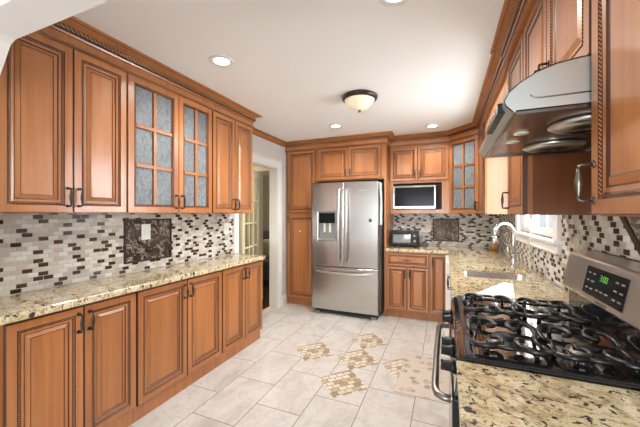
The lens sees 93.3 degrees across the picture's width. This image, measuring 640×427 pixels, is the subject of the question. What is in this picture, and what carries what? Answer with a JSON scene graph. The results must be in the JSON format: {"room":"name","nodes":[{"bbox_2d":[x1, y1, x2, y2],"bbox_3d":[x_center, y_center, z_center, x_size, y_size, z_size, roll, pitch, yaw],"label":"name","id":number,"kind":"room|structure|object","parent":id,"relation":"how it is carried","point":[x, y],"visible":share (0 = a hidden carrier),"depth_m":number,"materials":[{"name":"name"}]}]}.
{"room":"kitchen","nodes":[
{"label":"kitchen","id":0,"kind":"room"},
{"bbox_2d":[0,0,109,73],"bbox_3d":[-0.479,0.100,0.892,3.190,2.540,0.136,0,0,23],"label":"wall","id":1,"kind":"structure","parent":0,"point":[18,18],"depth_m":1.15,"materials":[{"name":"white"}]},
{"bbox_2d":[0,134,287,301],"bbox_3d":[-1.103,0.150,3.351,0.148,2.440,4.200,0,0,23],"label":"wall","id":2,"kind":"structure","parent":0,"point":[39,251],"depth_m":2.15,"materials":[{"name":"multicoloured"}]},
{"bbox_2d":[0,32,125,212],"bbox_3d":[-1.511,-0.534,1.743,0.351,1.066,0.633,0,0,23],"label":"upper cabinet","id":3,"kind":"object","parent":2,"relation":"attached to","point":[63,108],"visible":0.99,"depth_m":1.64,"materials":[{"name":"brown wood"}]},
{"bbox_2d":[0,213,232,296],"bbox_3d":[-1.398,0.215,2.487,0.008,0.481,2.100,0,0,23],"label":"backsplash","id":4,"kind":"structure","parent":2,"relation":"attached to","point":[38,251],"depth_m":2.01,"materials":[{"name":"tile"}]},
{"bbox_2d":[141,224,150,239],"bbox_3d":[-1.404,0.148,2.439,0.009,0.125,0.080,0,0,23],"label":"light switch","id":5,"kind":"object","parent":2,"relation":"attached to","point":[145,228],"visible":1,"depth_m":2.43,"materials":[{"name":"white plastic"}]},
{"bbox_2d":[35,16,262,127],"bbox_3d":[-1.219,-1.000,2.425,0.386,0.139,2.123,0,0,23],"label":"trim","id":6,"kind":"structure","parent":2,"relation":"attached to","point":[72,32],"depth_m":2.03,"materials":[{"name":"brown wood"}]},
{"bbox_2d":[126,73,211,212],"bbox_3d":[-1.238,-0.534,2.398,0.351,1.066,0.782,0,0,23],"label":"upper cabinet","id":7,"kind":"object","parent":2,"relation":"attached to","point":[169,134],"visible":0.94,"depth_m":2.26,"materials":[{"name":"brown wood"}]},
{"bbox_2d":[224,223,228,233],"bbox_3d":[-1.034,0.165,3.339,0.009,0.120,0.080,0,0,23],"label":"light switch","id":8,"kind":"object","parent":2,"relation":"attached to","point":[226,225],"visible":1,"depth_m":3.33,"materials":[{"name":"white plastic"}]},
{"bbox_2d":[212,110,252,212],"bbox_3d":[-0.969,-0.534,3.044,0.351,1.066,0.613,0,0,23],"label":"upper cabinet","id":9,"kind":"object","parent":2,"relation":"attached to","point":[232,140],"visible":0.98,"depth_m":2.95,"materials":[{"name":"brown wood"}]},
{"bbox_2d":[233,152,281,307],"bbox_3d":[-0.838,0.302,3.977,0.156,2.136,1.092,0,0,23],"label":"trim","id":10,"kind":"structure","parent":2,"relation":"attached to","point":[275,166],"depth_m":4.38,"materials":[{"name":"white wood"}]},
{"bbox_2d":[253,128,285,146],"bbox_3d":[-0.749,-1.036,3.992,0.050,0.067,1.171,0,0,23],"label":"trim","id":11,"kind":"structure","parent":2,"relation":"attached to","point":[259,133],"depth_m":4.10,"materials":[{"name":"brown wood"}]},
{"bbox_2d":[282,294,286,305],"bbox_3d":[-0.545,1.298,4.527,0.015,0.145,0.159,0,0,23],"label":"baseboard","id":12,"kind":"structure","parent":2,"relation":"attached to","point":[284,297],"depth_m":4.54,"materials":[{"name":"white wood"}]},
{"bbox_2d":[285,52,507,152],"bbox_3d":[0.395,-1.000,3.376,2.632,0.139,2.107,0,0,23],"label":"trim","id":13,"kind":"structure","parent":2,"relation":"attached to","point":[495,74],"depth_m":3.99,"materials":[{"name":"brown wood"}]},
{"bbox_2d":[239,165,268,253],"bbox_3d":[-1.750,0.150,5.137,2.420,2.440,0.100,0,0,23],"label":"wall","id":14,"kind":"structure","parent":0,"point":[253,165],"depth_m":4.90,"materials":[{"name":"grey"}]},
{"bbox_2d":[239,170,259,254],"bbox_3d":[-1.030,0.360,4.349,0.106,2.000,0.774,0,0,6],"label":"french door","id":15,"kind":"structure","parent":14,"relation":"in","point":[249,243],"depth_m":4.42,"materials":[{"name":"beige paint"}]},
{"bbox_2d":[254,166,268,298],"bbox_3d":[-0.831,0.315,4.744,0.420,2.110,0.120,0,0,23],"label":"trim","id":16,"kind":"structure","parent":14,"relation":"attached to","point":[257,168],"depth_m":4.80,"materials":[{"name":"beige paint"}]},
{"bbox_2d":[263,175,268,230],"bbox_3d":[-0.528,0.150,8.073,2.420,2.440,0.100,0,0,23],"label":"wall","id":17,"kind":"structure","parent":0,"point":[265,177],"depth_m":8.42,"materials":[{"name":"beige paint"}]},
{"bbox_2d":[129,280,448,426],"bbox_3d":[-1.035,1.419,2.705,5.610,0.102,10.200,0,0,23],"label":"floor","id":18,"kind":"structure","parent":0,"point":[306,367],"depth_m":2.48,"materials":[{"name":"tile"}]},
{"bbox_2d":[0,292,135,426],"bbox_3d":[-1.489,0.933,1.702,0.440,0.874,0.708,0,0,23],"label":"base cabinet","id":19,"kind":"object","parent":18,"relation":"on","point":[74,366],"visible":1,"depth_m":1.62,"materials":[{"name":"brown wood"}]},
{"bbox_2d":[0,253,265,324],"bbox_3d":[-1.206,0.475,2.372,0.433,0.038,2.163,0,0,23],"label":"countertop","id":20,"kind":"structure","parent":19,"relation":"on","point":[17,307],"depth_m":1.86,"materials":[{"name":"beige stone"}]},
{"bbox_2d":[133,270,221,422],"bbox_3d":[-1.197,0.933,2.405,0.440,0.874,0.810,0,0,23],"label":"base cabinet","id":21,"kind":"object","parent":18,"relation":"on","point":[179,323],"visible":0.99,"depth_m":2.25,"materials":[{"name":"brown wood"}]},
{"bbox_2d":[219,260,261,364],"bbox_3d":[-0.916,0.933,3.078,0.440,0.874,0.645,0,0,23],"label":"base cabinet","id":22,"kind":"object","parent":18,"relation":"on","point":[241,284],"visible":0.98,"depth_m":2.97,"materials":[{"name":"brown wood"}]},
{"bbox_2d":[263,230,268,280],"bbox_3d":[-1.095,0.873,6.268,0.880,0.993,0.871,0,0,23],"label":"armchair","id":23,"kind":"object","parent":18,"relation":"on","point":[265,232],"visible":0.04,"depth_m":5.80,"materials":[{"name":"grey fabric"}]},
{"bbox_2d":[263,239,268,256],"bbox_3d":[-1.079,0.715,6.255,0.400,0.370,0.178,0,0,24],"label":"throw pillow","id":24,"kind":"object","parent":23,"relation":"on","point":[265,241],"visible":0.28,"depth_m":6.20,"materials":[{"name":"beige fabric"}]},
{"bbox_2d":[263,257,268,268],"bbox_3d":[-1.144,0.990,6.152,0.600,0.160,0.620,0,0,23],"label":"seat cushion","id":25,"kind":"object","parent":23,"relation":"on","point":[265,261],"depth_m":5.78,"materials":[{"name":"grey fabric"}]},
{"bbox_2d":[262,307,276,315],"bbox_3d":[-0.850,1.364,3.982,0.130,0.012,0.876,0,0,23],"label":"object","id":26,"kind":"structure","parent":18,"relation":"on","point":[267,310],"depth_m":4.23,"materials":[{"name":"beige tile"}]},
{"bbox_2d":[287,150,319,305],"bbox_3d":[-0.182,0.152,4.737,0.492,2.436,0.630,0,0,23],"label":"pantry cabinet","id":27,"kind":"object","parent":18,"relation":"on","point":[301,165],"visible":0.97,"depth_m":4.50,"materials":[{"name":"brown wood"}]},
{"bbox_2d":[312,181,383,320],"bbox_3d":[0.443,0.477,4.303,0.910,1.785,0.835,0,0,23],"label":"refrigerator","id":28,"kind":"object","parent":18,"relation":"on","point":[348,248],"visible":0.99,"depth_m":3.97,"materials":[{"name":"grey metal"}]},
{"bbox_2d":[380,183,382,224],"bbox_3d":[0.798,-0.125,3.925,0.029,0.550,0.102,0,0,23],"label":"dish towel","id":29,"kind":"object","parent":28,"relation":"hanging from","point":[381,204],"visible":1,"depth_m":3.90,"materials":[{"name":"white fabric"}]},
{"bbox_2d":[317,144,392,315],"bbox_3d":[0.513,0.152,4.447,1.010,2.436,0.630,0,0,23],"label":"tall cabinet","id":30,"kind":"object","parent":18,"relation":"on","point":[367,162],"visible":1,"depth_m":4.17,"materials":[{"name":"brown wood"}]},
{"bbox_2d":[386,251,429,320],"bbox_3d":[1.229,0.933,4.144,0.540,0.874,0.640,0,0,23],"label":"base cabinet","id":31,"kind":"object","parent":18,"relation":"on","point":[407,273],"visible":0.99,"depth_m":3.89,"materials":[{"name":"brown wood"}]},
{"bbox_2d":[394,353,448,403],"bbox_3d":[0.913,1.365,2.545,0.450,0.008,0.690,0,0,24],"label":"floor mat","id":32,"kind":"object","parent":18,"relation":"on","point":[415,377],"visible":0.56,"depth_m":2.49,"materials":[{"name":"beige fabric"}]},
{"bbox_2d":[430,253,447,322],"bbox_3d":[1.584,0.933,3.996,0.225,0.874,0.640,0,0,23],"label":"base cabinet","id":33,"kind":"object","parent":18,"relation":"on","point":[437,261],"visible":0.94,"depth_m":3.75,"materials":[{"name":"brown wood"}]},
{"bbox_2d":[445,255,450,335],"bbox_3d":[1.688,0.934,3.251,0.622,0.872,0.600,0,0,23],"label":"dishwasher","id":34,"kind":"object","parent":18,"relation":"on","point":[447,272],"visible":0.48,"depth_m":3.09,"materials":[{"name":"grey"}]},
{"bbox_2d":[447,276,451,323],"bbox_3d":[1.290,0.934,2.255,0.632,0.872,1.535,0,0,23],"label":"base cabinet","id":35,"kind":"object","parent":18,"relation":"on","point":[448,276],"visible":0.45,"depth_m":2.58,"materials":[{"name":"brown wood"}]},
{"bbox_2d":[386,245,568,303],"bbox_3d":[1.198,0.475,2.977,1.379,0.038,2.805,0,0,23],"label":"countertop","id":36,"kind":"structure","parent":35,"relation":"on","point":[461,258],"depth_m":2.47,"materials":[{"name":"beige stone"}]},
{"bbox_2d":[391,230,418,246],"bbox_3d":[1.186,0.348,4.209,0.355,0.215,0.317,0,0,23],"label":"toaster oven","id":37,"kind":"object","parent":36,"relation":"on","point":[398,237],"visible":1,"depth_m":4.09,"materials":[{"name":"black metal"}]},
{"bbox_2d":[488,244,499,249],"bbox_3d":[2.165,0.417,3.756,0.124,0.076,0.124,0,0,23],"label":"wooden bowl","id":38,"kind":"object","parent":36,"relation":"on","point":[491,246],"visible":0.97,"depth_m":3.71,"materials":[{"name":"brown wood"}]},
{"bbox_2d":[477,282,514,298],"bbox_3d":[1.073,0.455,1.763,0.516,0.002,0.175,0,0,-40],"label":"paper sheet","id":39,"kind":"object","parent":36,"relation":"on","point":[505,289],"visible":0.55,"depth_m":1.78,"materials":[{"name":"white paper"}]},
{"bbox_2d":[463,270,531,280],"bbox_3d":[1.356,0.592,2.328,0.495,0.194,0.520,0,0,23],"label":"sink","id":40,"kind":"object","parent":36,"relation":"in","point":[482,274],"visible":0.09,"depth_m":2.53,"materials":[{"name":"silver metal"}]},
{"bbox_2d":[491,222,516,267],"bbox_3d":[1.549,0.263,2.533,0.220,0.387,0.060,0,0,-9],"label":"faucet","id":41,"kind":"object","parent":36,"relation":"on","point":[512,256],"visible":1,"depth_m":2.53,"materials":[{"name":"grey metal"}]},
{"bbox_2d":[431,250,639,426],"bbox_3d":[0.822,0.770,1.195,0.696,1.200,0.762,0,0,23],"label":"gas range","id":42,"kind":"object","parent":18,"relation":"on","point":[594,338],"visible":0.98,"depth_m":1.06,"materials":[{"name":"black metal"}]},
{"bbox_2d":[452,295,639,390],"bbox_3d":[0.822,0.466,1.195,0.540,0.048,0.762,0,0,23],"label":"cooktop","id":43,"kind":"object","parent":42,"relation":"in","point":[465,350],"depth_m":1.02,"materials":[{"name":"black metal"}]},
{"bbox_3d":[0.618,0.933,0.642,0.632,0.874,0.400,0,0,23],"label":"base cabinet","id":44,"kind":"object","parent":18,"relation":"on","visible":0},
{"bbox_2d":[456,360,639,426],"bbox_3d":[0.634,0.475,0.637,0.621,0.038,0.404,0,0,23],"label":"countertop","id":45,"kind":"structure","parent":44,"relation":"on","point":[488,396],"depth_m":0.74,"materials":[{"name":"beige stone"}]},
{"bbox_2d":[74,0,507,141],"bbox_3d":[0.301,-1.120,2.767,3.190,0.100,4.200,0,0,23],"label":"ceiling","id":46,"kind":"structure","parent":0,"point":[426,62],"depth_m":2.01,"materials":[{"name":"white paint"}]},
{"bbox_2d":[209,55,233,66],"bbox_3d":[-0.689,-1.066,2.118,0.170,0.008,0.170,0,0,23],"label":"recessed light","id":47,"kind":"object","parent":46,"relation":"in","point":[218,60],"visible":1,"depth_m":2.10,"materials":[{"name":"white"}]},
{"bbox_2d":[329,124,342,127],"bbox_3d":[0.193,-1.066,3.689,0.170,0.008,0.170,0,0,23],"label":"recessed light","id":48,"kind":"object","parent":46,"relation":"in","point":[331,125],"visible":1,"depth_m":3.68,"materials":[{"name":"white"}]},
{"bbox_2d":[342,90,377,112],"bbox_3d":[0.361,-0.995,2.753,0.326,0.150,0.326,0,0,23],"label":"ceiling light","id":49,"kind":"object","parent":46,"relation":"attached to","point":[356,100],"visible":1,"depth_m":2.66,"materials":[{"name":"beige glass"}]},
{"bbox_2d":[379,0,407,6],"bbox_3d":[0.368,-1.066,1.472,0.170,0.008,0.170,0,0,23],"label":"recessed light","id":50,"kind":"object","parent":46,"relation":"in","point":[391,3],"visible":1,"depth_m":1.52,"materials":[{"name":"white"}]},
{"bbox_2d":[425,124,439,127],"bbox_3d":[1.372,-1.066,3.686,0.170,0.008,0.170,0,0,23],"label":"recessed light","id":51,"kind":"object","parent":46,"relation":"in","point":[429,125],"visible":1,"depth_m":3.67,"materials":[{"name":"white"}]},
{"bbox_2d":[382,183,498,247],"bbox_3d":[1.076,0.150,4.628,3.190,2.440,0.168,0,0,23],"label":"wall","id":52,"kind":"structure","parent":0,"point":[447,229],"depth_m":4.22,"materials":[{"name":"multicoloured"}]},
{"bbox_2d":[390,143,448,212],"bbox_3d":[1.388,-0.533,4.220,0.776,1.065,0.362,0,0,23],"label":"upper cabinet","id":53,"kind":"object","parent":52,"relation":"attached to","point":[428,164],"visible":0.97,"depth_m":4.10,"materials":[{"name":"brown wood"}]},
{"bbox_2d":[393,185,435,208],"bbox_3d":[1.325,-0.217,4.216,0.555,0.320,0.321,0,0,23],"label":"microwave oven","id":54,"kind":"object","parent":53,"relation":"in","point":[421,196],"visible":0.99,"depth_m":4.09,"materials":[{"name":"grey"}]},
{"bbox_2d":[426,223,430,230],"bbox_3d":[1.563,0.190,4.340,0.072,0.115,0.009,0,0,23],"label":"wall outlet","id":55,"kind":"object","parent":52,"relation":"attached to","point":[428,225],"visible":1,"depth_m":4.34,"materials":[{"name":"beige plastic"}]},
{"bbox_2d":[394,213,498,246],"bbox_3d":[1.746,0.215,4.273,1.380,0.481,0.008,0,0,23],"label":"backsplash","id":56,"kind":"structure","parent":52,"relation":"attached to","point":[475,229],"depth_m":4.19,"materials":[{"name":"tile"}]},
{"bbox_2d":[499,214,639,292],"bbox_3d":[1.667,0.150,2.117,0.170,2.440,4.050,0,0,23],"label":"wall","id":57,"kind":"structure","parent":0,"point":[616,235],"depth_m":1.62,"materials":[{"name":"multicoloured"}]},
{"bbox_2d":[449,135,477,212],"bbox_3d":[1.968,-0.534,3.826,0.606,1.066,0.642,0,0,23],"label":"upper cabinet","id":58,"kind":"object","parent":57,"relation":"attached to","point":[463,153],"visible":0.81,"depth_m":3.74,"materials":[{"name":"brown wood"}]},
{"bbox_2d":[474,123,507,213],"bbox_3d":[1.881,-0.530,3.272,0.341,1.074,0.487,0,0,23],"label":"upper cabinet","id":59,"kind":"object","parent":57,"relation":"attached to","point":[492,172],"visible":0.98,"depth_m":3.07,"materials":[{"name":"brown wood"}]},
{"bbox_2d":[485,71,507,125],"bbox_3d":[1.450,-0.979,2.492,0.020,0.177,1.281,0,0,23],"label":"window valance","id":60,"kind":"object","parent":59,"relation":"attached to","point":[505,81],"visible":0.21,"depth_m":2.34,"materials":[{"name":"brown wood"}]},
{"bbox_2d":[490,0,535,67],"bbox_3d":[1.008,-1.000,1.211,0.387,0.139,1.593,0,0,23],"label":"trim","id":61,"kind":"structure","parent":57,"relation":"attached to","point":[514,16],"depth_m":1.63,"materials":[{"name":"brown wood"}]},
{"bbox_2d":[515,215,561,254],"bbox_3d":[1.718,-0.305,2.404,0.115,1.120,1.260,0,0,23],"label":"window","id":62,"kind":"structure","parent":57,"relation":"in","point":[546,226],"depth_m":2.25,"materials":[{"name":"white"}]},
{"bbox_2d":[528,215,534,271],"bbox_3d":[1.623,0.221,2.328,0.034,0.472,0.096,0,0,23],"label":"hanging cord","id":63,"kind":"object","parent":62,"relation":"hanging from","point":[532,217],"visible":0.82,"depth_m":2.32,"materials":[{"name":"white plastic"}]},
{"bbox_2d":[501,32,591,214],"bbox_3d":[1.219,-0.530,1.668,0.331,1.074,0.413,0,0,23],"label":"upper cabinet","id":64,"kind":"object","parent":57,"relation":"attached to","point":[537,184],"visible":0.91,"depth_m":1.49,"materials":[{"name":"brown wood"}]},
{"bbox_2d":[523,0,590,79],"bbox_3d":[0.991,-0.750,1.121,0.331,0.635,0.764,0,0,23],"label":"upper cabinet","id":65,"kind":"object","parent":57,"relation":"attached to","point":[554,31],"visible":0.27,"depth_m":1.08,"materials":[{"name":"brown wood"}]},
{"bbox_2d":[479,55,590,157],"bbox_3d":[0.910,-0.352,1.157,0.498,0.157,0.765,0,0,23],"label":"range hood","id":66,"kind":"object","parent":65,"relation":"attached to","point":[548,111],"visible":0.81,"depth_m":0.92,"materials":[{"name":"grey metal"}]},
{"bbox_2d":[523,139,585,152],"bbox_3d":[1.012,-0.286,1.312,0.219,0.023,0.219,0,0,16],"label":"fan grille","id":67,"kind":"object","parent":66,"relation":"attached to","point":[549,145],"depth_m":1.26,"materials":[{"name":"silver metal"}]},
{"bbox_2d":[547,113,590,134],"bbox_3d":[0.874,-0.286,0.980,0.219,0.023,0.219,0,0,29],"label":"fan grille","id":68,"kind":"object","parent":66,"relation":"attached to","point":[570,123],"depth_m":0.96,"materials":[{"name":"silver metal"}]},
{"bbox_2d":[573,237,579,251],"bbox_3d":[1.378,0.185,1.625,0.009,0.115,0.075,0,0,23],"label":"wall outlet","id":69,"kind":"object","parent":57,"relation":"attached to","point":[576,241],"visible":0.71,"depth_m":1.61,"materials":[{"name":"beige plastic"}]},
{"bbox_2d":[574,0,639,216],"bbox_3d":[0.781,-0.530,0.617,0.331,1.074,0.321,0,0,23],"label":"upper cabinet","id":70,"kind":"object","parent":57,"relation":"attached to","point":[614,164],"visible":1,"depth_m":0.71,"materials":[{"name":"brown wood"}]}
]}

